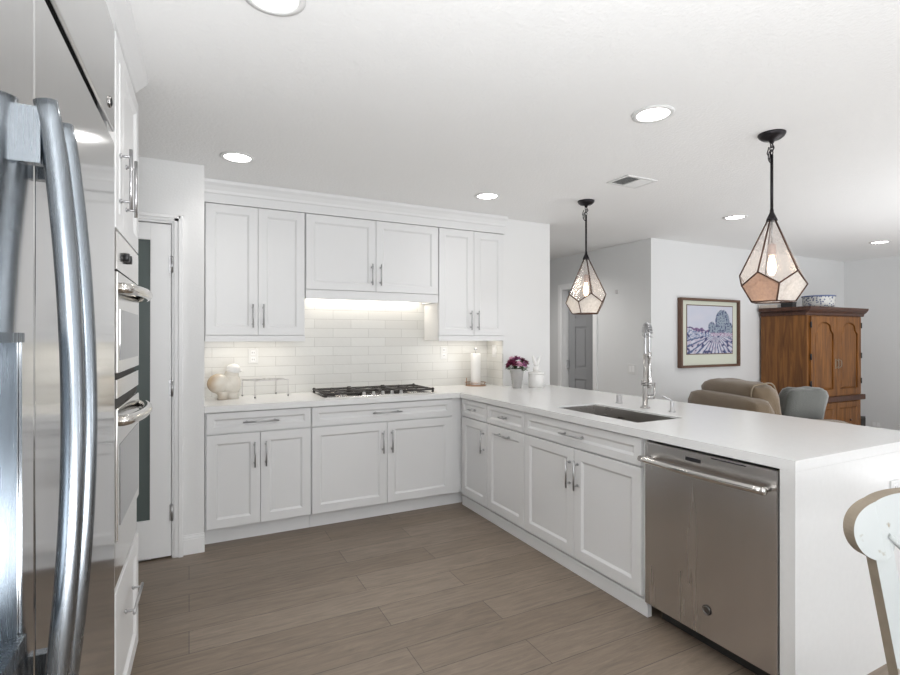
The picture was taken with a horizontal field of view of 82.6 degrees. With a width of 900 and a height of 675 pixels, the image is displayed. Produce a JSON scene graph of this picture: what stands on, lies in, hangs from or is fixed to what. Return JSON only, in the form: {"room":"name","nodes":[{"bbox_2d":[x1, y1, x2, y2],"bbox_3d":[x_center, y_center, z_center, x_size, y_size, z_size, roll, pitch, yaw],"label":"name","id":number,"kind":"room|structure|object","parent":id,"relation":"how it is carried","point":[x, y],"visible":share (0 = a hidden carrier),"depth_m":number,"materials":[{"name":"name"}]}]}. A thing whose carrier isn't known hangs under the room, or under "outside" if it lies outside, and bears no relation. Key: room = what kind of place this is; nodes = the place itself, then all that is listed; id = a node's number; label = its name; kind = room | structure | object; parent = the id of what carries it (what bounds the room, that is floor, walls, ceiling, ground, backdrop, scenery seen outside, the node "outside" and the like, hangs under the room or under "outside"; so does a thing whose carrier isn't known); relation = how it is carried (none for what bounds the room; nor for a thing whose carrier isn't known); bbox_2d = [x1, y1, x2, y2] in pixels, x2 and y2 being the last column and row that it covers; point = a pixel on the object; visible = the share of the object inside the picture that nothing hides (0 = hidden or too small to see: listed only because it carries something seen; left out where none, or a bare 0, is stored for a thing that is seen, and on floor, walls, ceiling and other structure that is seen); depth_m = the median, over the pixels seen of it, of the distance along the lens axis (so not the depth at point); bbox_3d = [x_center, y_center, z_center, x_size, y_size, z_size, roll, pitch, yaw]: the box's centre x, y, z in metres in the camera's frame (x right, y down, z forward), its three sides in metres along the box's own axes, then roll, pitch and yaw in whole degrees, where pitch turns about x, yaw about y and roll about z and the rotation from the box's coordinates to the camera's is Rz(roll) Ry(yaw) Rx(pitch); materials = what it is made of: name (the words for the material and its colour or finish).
{"room":"kitchen","nodes":[
{"label":"kitchen","id":0,"kind":"room"},
{"bbox_2d":[138,157,203,535],"bbox_3d":[-2.235,0.133,3.272,1.187,2.452,0.640,0,0,-27],"label":"wall","id":1,"kind":"structure","parent":0,"point":[164,186],"depth_m":3.22,"materials":[{"name":"paint"}]},
{"bbox_2d":[134,222,172,561],"bbox_3d":[-2.031,0.326,3.018,0.715,2.049,0.048,0,0,-27],"label":"door","id":2,"kind":"structure","parent":1,"relation":"in","point":[155,258],"depth_m":3.13,"materials":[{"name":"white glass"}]},
{"bbox_2d":[138,212,182,557],"bbox_3d":[-2.056,0.303,3.051,0.830,2.116,0.156,0,0,-27],"label":"trim","id":3,"kind":"structure","parent":1,"relation":"attached to","point":[176,221],"depth_m":3.16,"materials":[{"name":"white wood"}]},
{"bbox_2d":[183,532,204,555],"bbox_3d":[-1.611,1.298,3.224,0.121,0.122,0.016,0,0,-27],"label":"baseboard","id":4,"kind":"structure","parent":1,"relation":"attached to","point":[192,543],"depth_m":3.22,"materials":[{"name":"white wood"}]},
{"bbox_2d":[204,203,304,341],"bbox_3d":[-1.456,-0.456,3.826,0.684,0.970,0.339,0,0,-27],"label":"upper cabinet","id":5,"kind":"object","parent":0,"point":[254,258],"visible":0.94,"depth_m":3.69,"materials":[{"name":"white paint"}]},
{"bbox_2d":[130,502,888,674],"bbox_3d":[2.252,1.399,3.841,9.700,0.080,9.600,0,0,-27],"label":"floor","id":6,"kind":"structure","parent":0,"point":[443,589],"depth_m":2.53,"materials":[{"name":"brown wood"}]},
{"bbox_2d":[0,0,113,674],"bbox_3d":[-0.971,0.230,0.767,0.756,2.258,1.314,0,0,-25],"label":"refrigerator","id":7,"kind":"object","parent":6,"relation":"on","point":[57,56],"visible":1,"depth_m":0.81,"materials":[{"name":"silver metal"}]},
{"bbox_2d":[106,0,114,674],"bbox_3d":[-1.043,0.134,0.809,0.662,2.450,1.452,0,0,-25],"label":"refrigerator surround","id":8,"kind":"object","parent":6,"relation":"on","point":[110,3],"visible":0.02,"depth_m":1.61,"materials":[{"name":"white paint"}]},
{"bbox_2d":[115,31,143,674],"bbox_3d":[-1.457,0.189,1.734,0.702,2.340,0.573,0,0,-25],"label":"tall cabinet","id":9,"kind":"object","parent":6,"relation":"on","point":[127,596],"visible":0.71,"depth_m":1.82,"materials":[{"name":"white paint"}]},
{"bbox_2d":[115,231,152,586],"bbox_3d":[-1.375,0.228,1.768,0.597,1.132,0.539,0,0,-25],"label":"double wall oven","id":10,"kind":"object","parent":9,"relation":"in","point":[128,296],"visible":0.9,"depth_m":1.76,"materials":[{"name":"metal"}]},
{"bbox_2d":[204,407,310,543],"bbox_3d":[-1.401,0.922,3.697,0.675,0.874,0.620,0,0,-27],"label":"base cabinet","id":11,"kind":"object","parent":6,"relation":"on","point":[257,463],"visible":0.91,"depth_m":3.45,"materials":[{"name":"white paint"}]},
{"bbox_2d":[309,398,461,526],"bbox_3d":[-0.537,0.922,4.137,1.261,0.874,0.620,0,0,-27],"label":"base cabinet","id":12,"kind":"object","parent":6,"relation":"on","point":[368,460],"visible":0.87,"depth_m":3.85,"materials":[{"name":"white paint"}]},
{"bbox_2d":[461,398,489,519],"bbox_3d":[0.445,0.922,4.113,0.674,0.874,0.424,0,0,-27],"label":"base cabinet","id":13,"kind":"object","parent":6,"relation":"on","point":[474,413],"visible":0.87,"depth_m":3.96,"materials":[{"name":"white paint"}]},
{"bbox_2d":[487,404,526,542],"bbox_3d":[0.648,0.922,3.714,0.674,0.874,0.467,0,0,-27],"label":"base cabinet","id":14,"kind":"object","parent":6,"relation":"on","point":[505,428],"visible":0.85,"depth_m":3.56,"materials":[{"name":"white paint"}]},
{"bbox_2d":[204,384,899,674],"bbox_3d":[0.178,0.902,3.075,2.932,0.915,3.164,0,0,-27],"label":"countertop","id":15,"kind":"structure","parent":6,"relation":"on","point":[829,623],"depth_m":2.05,"materials":[{"name":"white stone"}]},
{"bbox_2d":[207,364,242,399],"bbox_3d":[-1.618,0.317,3.687,0.238,0.254,0.127,0,0,-39],"label":"bird figurine","id":16,"kind":"object","parent":15,"relation":"on","point":[226,386],"visible":1,"depth_m":3.65,"materials":[{"name":"beige ceramic"}]},
{"bbox_2d":[241,378,288,397],"bbox_3d":[-1.397,0.374,3.878,0.287,0.139,0.209,0,0,-42],"label":"wire rack","id":17,"kind":"object","parent":15,"relation":"on","point":[265,379],"visible":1,"depth_m":3.87,"materials":[{"name":"silver metal"}]},
{"bbox_2d":[311,383,435,398],"bbox_3d":[-0.612,0.424,4.131,0.910,0.041,0.452,0,0,-27],"label":"gas cooktop","id":18,"kind":"object","parent":15,"relation":"in","point":[339,392],"visible":1,"depth_m":4.03,"materials":[{"name":"metal"}]},
{"bbox_2d":[465,347,485,385],"bbox_3d":[0.237,0.268,4.739,0.199,0.353,0.198,0,0,-27],"label":"paper towel holder","id":19,"kind":"object","parent":15,"relation":"on","point":[475,357],"visible":1,"depth_m":4.70,"materials":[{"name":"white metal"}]},
{"bbox_2d":[506,356,528,387],"bbox_3d":[0.588,0.300,4.501,0.223,0.288,0.197,0,0,26],"label":"flower vase","id":20,"kind":"object","parent":15,"relation":"on","point":[516,373],"visible":1,"depth_m":4.46,"materials":[{"name":"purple ceramic"}]},
{"bbox_2d":[528,355,544,387],"bbox_3d":[0.770,0.301,4.569,0.146,0.286,0.146,0,0,-27],"label":"ceramic canister","id":21,"kind":"object","parent":15,"relation":"on","point":[535,377],"visible":1,"depth_m":4.52,"materials":[{"name":"white ceramic"}]},
{"bbox_2d":[528,375,543,387],"bbox_3d":[0.770,0.387,4.569,0.140,0.114,0.140,0,0,-27],"label":"jar","id":22,"kind":"object","parent":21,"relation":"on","point":[534,381],"depth_m":4.51,"materials":[{"name":"white ceramic"}]},
{"bbox_2d":[615,395,622,402],"bbox_3d":[1.146,0.417,3.474,0.048,0.055,0.048,0,0,-27],"label":"air gap cap","id":23,"kind":"object","parent":15,"relation":"on","point":[618,397],"visible":1,"depth_m":3.46,"materials":[{"name":"silver metal"}]},
{"bbox_2d":[563,405,675,422],"bbox_3d":[0.977,0.556,3.056,0.343,0.206,0.688,0,0,-27],"label":"sink","id":24,"kind":"object","parent":15,"relation":"in","point":[638,417],"visible":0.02,"depth_m":3.25,"materials":[{"name":"silver metal"}]},
{"bbox_2d":[640,322,655,408],"bbox_3d":[1.218,0.174,3.175,0.090,0.540,0.178,0,0,28],"label":"kitchen faucet","id":25,"kind":"object","parent":15,"relation":"on","point":[646,383],"visible":1,"depth_m":3.21,"materials":[{"name":"silver metal"}]},
{"bbox_2d":[662,396,675,411],"bbox_3d":[1.306,0.396,3.057,0.074,0.096,0.039,0,0,7],"label":"soap dispenser","id":26,"kind":"object","parent":15,"relation":"on","point":[671,402],"visible":1,"depth_m":3.05,"materials":[{"name":"silver metal"}]},
{"bbox_2d":[890,479,899,487],"bbox_3d":[1.879,0.659,2.162,0.072,0.115,0.008,0,0,-27],"label":"wall outlet","id":27,"kind":"object","parent":15,"relation":"attached to","point":[894,483],"visible":0.3,"depth_m":2.16,"materials":[{"name":"white plastic"}]},
{"bbox_2d":[524,412,651,616],"bbox_3d":[0.982,0.922,3.058,0.674,0.874,1.002,0,0,-27],"label":"base cabinet","id":28,"kind":"object","parent":6,"relation":"on","point":[584,486],"visible":0.7,"depth_m":2.82,"materials":[{"name":"white paint"}]},
{"bbox_2d":[637,440,779,674],"bbox_3d":[1.307,0.927,2.303,0.680,0.865,0.634,0,0,-27],"label":"dishwasher","id":29,"kind":"object","parent":6,"relation":"on","point":[712,521],"visible":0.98,"depth_m":2.13,"materials":[{"name":"silver metal"}]},
{"bbox_2d":[688,378,849,423],"bbox_3d":[2.995,0.877,4.877,0.984,0.964,1.080,0,0,-6],"label":"sofa","id":30,"kind":"object","parent":6,"relation":"on","point":[733,393],"visible":0.25,"depth_m":4.61,"materials":[{"name":"beige fabric"}]},
{"bbox_2d":[701,378,781,414],"bbox_3d":[2.750,0.654,4.872,0.295,0.518,0.907,0,0,-6],"label":"cushion","id":31,"kind":"object","parent":30,"relation":"on","point":[714,392],"depth_m":4.71,"materials":[{"name":"beige fabric"}]},
{"bbox_2d":[779,386,828,418],"bbox_3d":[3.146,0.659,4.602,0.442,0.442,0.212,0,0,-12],"label":"chair","id":32,"kind":"object","parent":30,"relation":"on","point":[807,402],"visible":0.57,"depth_m":4.52,"materials":[{"name":"grey fabric"}]},
{"bbox_2d":[758,306,868,424],"bbox_3d":[4.594,0.497,6.470,1.290,1.724,0.610,0,0,-27],"label":"armoire","id":33,"kind":"object","parent":6,"relation":"on","point":[811,346],"visible":0.74,"depth_m":6.23,"materials":[{"name":"brown wood"}]},
{"bbox_2d":[759,305,780,307],"bbox_3d":[4.023,-0.383,6.389,0.190,0.036,0.215,0,0,-27],"label":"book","id":34,"kind":"object","parent":33,"relation":"on","point":[762,306],"visible":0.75,"depth_m":6.32,"materials":[{"name":"paper"}]},
{"bbox_2d":[781,302,796,306],"bbox_3d":[4.101,-0.396,6.205,0.086,0.060,0.141,0,0,-27],"label":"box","id":35,"kind":"object","parent":33,"relation":"on","point":[790,304],"visible":0.74,"depth_m":6.16,"materials":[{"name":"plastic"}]},
{"bbox_2d":[801,295,835,306],"bbox_3d":[4.586,-0.441,6.376,0.360,0.153,0.360,0,0,-27],"label":"porcelain bowl","id":36,"kind":"object","parent":33,"relation":"on","point":[811,300],"visible":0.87,"depth_m":6.24,"materials":[{"name":"ceramic"}]},
{"bbox_2d":[861,416,865,425],"bbox_3d":[5.336,1.194,6.732,0.140,0.330,0.166,0,0,-27],"label":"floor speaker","id":37,"kind":"object","parent":6,"relation":"on","point":[863,419],"visible":0.13,"depth_m":6.66,"materials":[{"name":"black plastic"}]},
{"bbox_2d":[843,488,899,674],"bbox_3d":[1.282,0.877,1.073,0.562,0.965,0.568,0,0,-2],"label":"dining chair","id":38,"kind":"object","parent":6,"relation":"on","point":[871,525],"visible":1,"depth_m":1.26,"materials":[{"name":"white paint"}]},
{"bbox_2d":[129,0,899,261],"bbox_3d":[2.252,-1.143,3.841,9.700,0.100,9.600,0,0,-27],"label":"ceiling","id":39,"kind":"structure","parent":0,"point":[532,104],"depth_m":2.41,"materials":[{"name":"paint"}]},
{"bbox_2d":[113,0,147,92],"bbox_3d":[-1.440,-1.037,1.695,0.697,0.109,0.746,0,0,-25],"label":"trim","id":40,"kind":"structure","parent":39,"relation":"attached to","point":[125,28],"depth_m":1.84,"materials":[{"name":"white paint"}]},
{"bbox_2d":[220,151,254,163],"bbox_3d":[-1.287,-1.089,3.104,0.200,0.006,0.200,0,0,-27],"label":"recessed light","id":41,"kind":"object","parent":39,"relation":"in","point":[231,156],"visible":1,"depth_m":3.10,"materials":[{"name":"white plastic"}]},
{"bbox_2d":[224,154,250,161],"bbox_3d":[-1.287,-1.091,3.104,0.150,0.002,0.150,0,0,-27],"label":"diffuser","id":42,"kind":"object","parent":41,"relation":"attached to","point":[228,157],"depth_m":3.10,"materials":[{"name":"white plastic"}]},
{"bbox_2d":[245,0,305,16],"bbox_3d":[-0.564,-1.089,1.638,0.200,0.006,0.200,0,0,-27],"label":"recessed light","id":43,"kind":"object","parent":39,"relation":"in","point":[281,8],"visible":1,"depth_m":1.69,"materials":[{"name":"white plastic"}]},
{"bbox_2d":[254,0,297,10],"bbox_3d":[-0.564,-1.091,1.638,0.150,0.002,0.150,0,0,-27],"label":"diffuser","id":44,"kind":"object","parent":43,"relation":"attached to","point":[261,5],"depth_m":1.68,"materials":[{"name":"white plastic"}]},
{"bbox_2d":[474,192,499,199],"bbox_3d":[0.288,-1.089,3.951,0.200,0.006,0.200,0,0,-27],"label":"recessed light","id":45,"kind":"object","parent":39,"relation":"in","point":[485,195],"visible":1,"depth_m":3.95,"materials":[{"name":"white plastic"}]},
{"bbox_2d":[478,194,496,198],"bbox_3d":[0.288,-1.091,3.951,0.150,0.002,0.150,0,0,-27],"label":"diffuser","id":46,"kind":"object","parent":45,"relation":"attached to","point":[480,196],"depth_m":3.96,"materials":[{"name":"white plastic"}]},
{"bbox_2d":[566,199,605,314],"bbox_3d":[1.093,-0.640,4.100,0.315,0.905,0.314,0,0,-27],"label":"pendant light","id":47,"kind":"object","parent":39,"relation":"hanging from","point":[590,304],"visible":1,"depth_m":4.06,"materials":[{"name":"beige glass"}]},
{"bbox_2d":[583,275,588,282],"bbox_3d":[1.089,-0.472,4.101,0.040,0.062,0.040,0,0,-27],"label":"socket","id":48,"kind":"object","parent":47,"relation":"attached to","point":[585,278],"depth_m":4.09,"materials":[{"name":"beige ceramic"}]},
{"bbox_2d":[606,175,657,188],"bbox_3d":[1.271,-1.088,3.585,0.282,0.008,0.205,0,0,-27],"label":"ceiling vent","id":49,"kind":"object","parent":39,"relation":"in","point":[629,181],"visible":1,"depth_m":3.58,"materials":[{"name":"white plastic"}]},
{"bbox_2d":[631,105,674,122],"bbox_3d":[0.992,-1.089,2.503,0.200,0.006,0.200,0,0,-27],"label":"recessed light","id":50,"kind":"object","parent":39,"relation":"in","point":[654,113],"visible":1,"depth_m":2.50,"materials":[{"name":"white plastic"}]},
{"bbox_2d":[637,108,669,120],"bbox_3d":[0.992,-1.091,2.503,0.150,0.002,0.150,0,0,-27],"label":"diffuser","id":51,"kind":"object","parent":50,"relation":"attached to","point":[646,114],"depth_m":2.50,"materials":[{"name":"white plastic"}]},
{"bbox_2d":[723,214,747,219],"bbox_3d":[2.585,-1.089,4.645,0.200,0.006,0.200,0,0,-27],"label":"recessed light","id":52,"kind":"object","parent":39,"relation":"in","point":[739,216],"visible":1,"depth_m":4.64,"materials":[{"name":"white plastic"}]},
{"bbox_2d":[726,216,743,218],"bbox_3d":[2.585,-1.091,4.645,0.150,0.002,0.150,0,0,-27],"label":"diffuser","id":53,"kind":"object","parent":52,"relation":"attached to","point":[727,217],"depth_m":4.65,"materials":[{"name":"white plastic"}]},
{"bbox_2d":[739,129,807,303],"bbox_3d":[1.727,-0.640,2.752,0.316,0.905,0.312,0,0,-27],"label":"pendant light","id":54,"kind":"object","parent":39,"relation":"hanging from","point":[760,288],"visible":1,"depth_m":2.70,"materials":[{"name":"beige glass"}]},
{"bbox_2d":[767,243,775,255],"bbox_3d":[1.726,-0.472,2.748,0.040,0.062,0.040,0,0,-27],"label":"socket","id":55,"kind":"object","parent":54,"relation":"attached to","point":[771,248],"depth_m":2.73,"materials":[{"name":"beige ceramic"}]},
{"bbox_2d":[869,240,890,243],"bbox_3d":[4.920,-1.089,5.862,0.200,0.006,0.200,0,0,-27],"label":"recessed light","id":56,"kind":"object","parent":39,"relation":"in","point":[884,241],"visible":1,"depth_m":5.86,"materials":[{"name":"white plastic"}]},
{"bbox_2d":[499,219,549,385],"bbox_3d":[-0.007,0.133,6.262,0.535,2.452,3.234,0,0,-27],"label":"wall","id":57,"kind":"structure","parent":0,"point":[526,244],"depth_m":4.82,"materials":[{"name":"paint"}]},
{"bbox_2d":[492,345,495,356],"bbox_3d":[0.414,0.127,4.817,0.010,0.115,0.072,0,0,-27],"label":"light switch","id":58,"kind":"object","parent":57,"relation":"attached to","point":[493,346],"visible":1,"depth_m":4.81,"materials":[{"name":"white plastic"}]},
{"bbox_2d":[487,341,502,385],"bbox_3d":[0.422,0.217,4.821,0.008,0.455,0.276,0,0,-27],"label":"tile backsplash","id":59,"kind":"structure","parent":57,"relation":"attached to","point":[494,364],"depth_m":4.80,"materials":[{"name":"tile"}]},
{"bbox_2d":[550,238,658,398],"bbox_3d":[1.537,0.133,7.073,0.120,2.452,3.190,0,0,-27],"label":"wall","id":60,"kind":"structure","parent":0,"point":[631,269],"depth_m":6.02,"materials":[{"name":"paint"}]},
{"bbox_2d":[558,280,597,390],"bbox_3d":[1.711,0.322,6.709,0.151,2.079,0.747,0,0,-27],"label":"trim","id":61,"kind":"structure","parent":60,"relation":"attached to","point":[563,310],"depth_m":6.96,"materials":[{"name":"white wood"}]},
{"bbox_2d":[566,289,592,389],"bbox_3d":[1.867,0.359,6.742,0.763,1.986,0.064,0,0,43],"label":"door","id":62,"kind":"structure","parent":60,"relation":"in","point":[580,362],"depth_m":6.85,"materials":[{"name":"grey paint"}]},
{"bbox_2d":[628,364,635,373],"bbox_3d":[2.080,0.361,5.865,0.010,0.115,0.117,0,0,-27],"label":"light switch","id":63,"kind":"object","parent":60,"relation":"attached to","point":[631,367],"visible":1,"depth_m":5.86,"materials":[{"name":"white plastic"}]},
{"bbox_2d":[659,239,843,402],"bbox_3d":[4.007,0.133,6.609,3.860,2.452,0.120,0,0,-27],"label":"wall","id":64,"kind":"structure","parent":0,"point":[688,270],"depth_m":6.12,"materials":[{"name":"paint"}]},
{"bbox_2d":[677,297,740,367],"bbox_3d":[3.059,-0.053,6.027,1.051,0.800,0.053,0,0,-27],"label":"framed picture","id":65,"kind":"object","parent":64,"relation":"attached to","point":[708,329],"visible":1,"depth_m":6.01,"materials":[{"name":"multicoloured paper"}]},
{"bbox_2d":[687,305,731,353],"bbox_3d":[3.065,-0.091,6.029,0.805,0.556,0.001,0,0,-27],"label":"artwork","id":66,"kind":"object","parent":65,"relation":"attached to","point":[709,328],"depth_m":6.02},
{"bbox_2d":[844,255,899,429],"bbox_3d":[7.200,0.133,4.571,0.120,2.452,6.410,0,0,-27],"label":"wall","id":67,"kind":"structure","parent":0,"point":[873,284],"depth_m":7.03,"materials":[{"name":"paint"}]},
{"bbox_2d":[871,420,880,427],"bbox_3d":[5.864,1.199,7.050,0.010,0.115,0.120,0,0,-27],"label":"wall outlet","id":68,"kind":"object","parent":67,"relation":"attached to","point":[874,423],"visible":0.84,"depth_m":7.05,"materials":[{"name":"white plastic"}]},
{"bbox_2d":[896,422,899,430],"bbox_3d":[5.983,1.194,6.818,0.008,0.120,0.080,0,0,-27],"label":"wall outlet","id":69,"kind":"object","parent":67,"relation":"attached to","point":[897,423],"visible":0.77,"depth_m":6.84,"materials":[{"name":"white plastic"}]},
{"bbox_3d":[-1.309,0.133,4.187,3.668,2.452,0.150,0,0,-27],"label":"wall","id":70,"kind":"structure","parent":0,"visible":0},
{"bbox_2d":[248,349,257,363],"bbox_3d":[-1.529,0.144,3.978,0.072,0.115,0.008,0,0,-27],"label":"wall outlet","id":71,"kind":"object","parent":70,"relation":"attached to","point":[252,353],"visible":1,"depth_m":3.97,"materials":[{"name":"white plastic"}]},
{"bbox_2d":[204,299,486,396],"bbox_3d":[-0.744,0.027,4.386,2.479,0.835,0.008,0,0,-27],"label":"backsplash","id":72,"kind":"structure","parent":70,"relation":"attached to","point":[353,343],"depth_m":4.34,"materials":[{"name":"tile"}]},
{"bbox_2d":[204,178,507,234],"bbox_3d":[-0.663,-1.016,4.226,2.478,0.151,0.366,0,0,-27],"label":"trim","id":73,"kind":"structure","parent":70,"relation":"attached to","point":[216,191],"depth_m":3.97,"materials":[{"name":"white paint"}]},
{"bbox_2d":[305,213,437,303],"bbox_3d":[-0.654,-0.618,4.235,1.112,0.646,0.339,0,0,-27],"label":"upper cabinet","id":74,"kind":"object","parent":70,"relation":"attached to","point":[346,258],"visible":0.91,"depth_m":4.09,"materials":[{"name":"white paint"}]},
{"bbox_2d":[440,347,446,358],"bbox_3d":[-0.057,0.141,4.727,0.072,0.115,0.008,0,0,-27],"label":"wall outlet","id":75,"kind":"object","parent":70,"relation":"attached to","point":[443,350],"visible":1,"depth_m":4.72,"materials":[{"name":"white plastic"}]},
{"bbox_2d":[424,228,503,340],"bbox_3d":[0.138,-0.456,4.638,0.663,0.970,0.339,0,0,-27],"label":"upper cabinet","id":76,"kind":"object","parent":70,"relation":"attached to","point":[470,305],"visible":0.98,"depth_m":4.51,"materials":[{"name":"white paint"}]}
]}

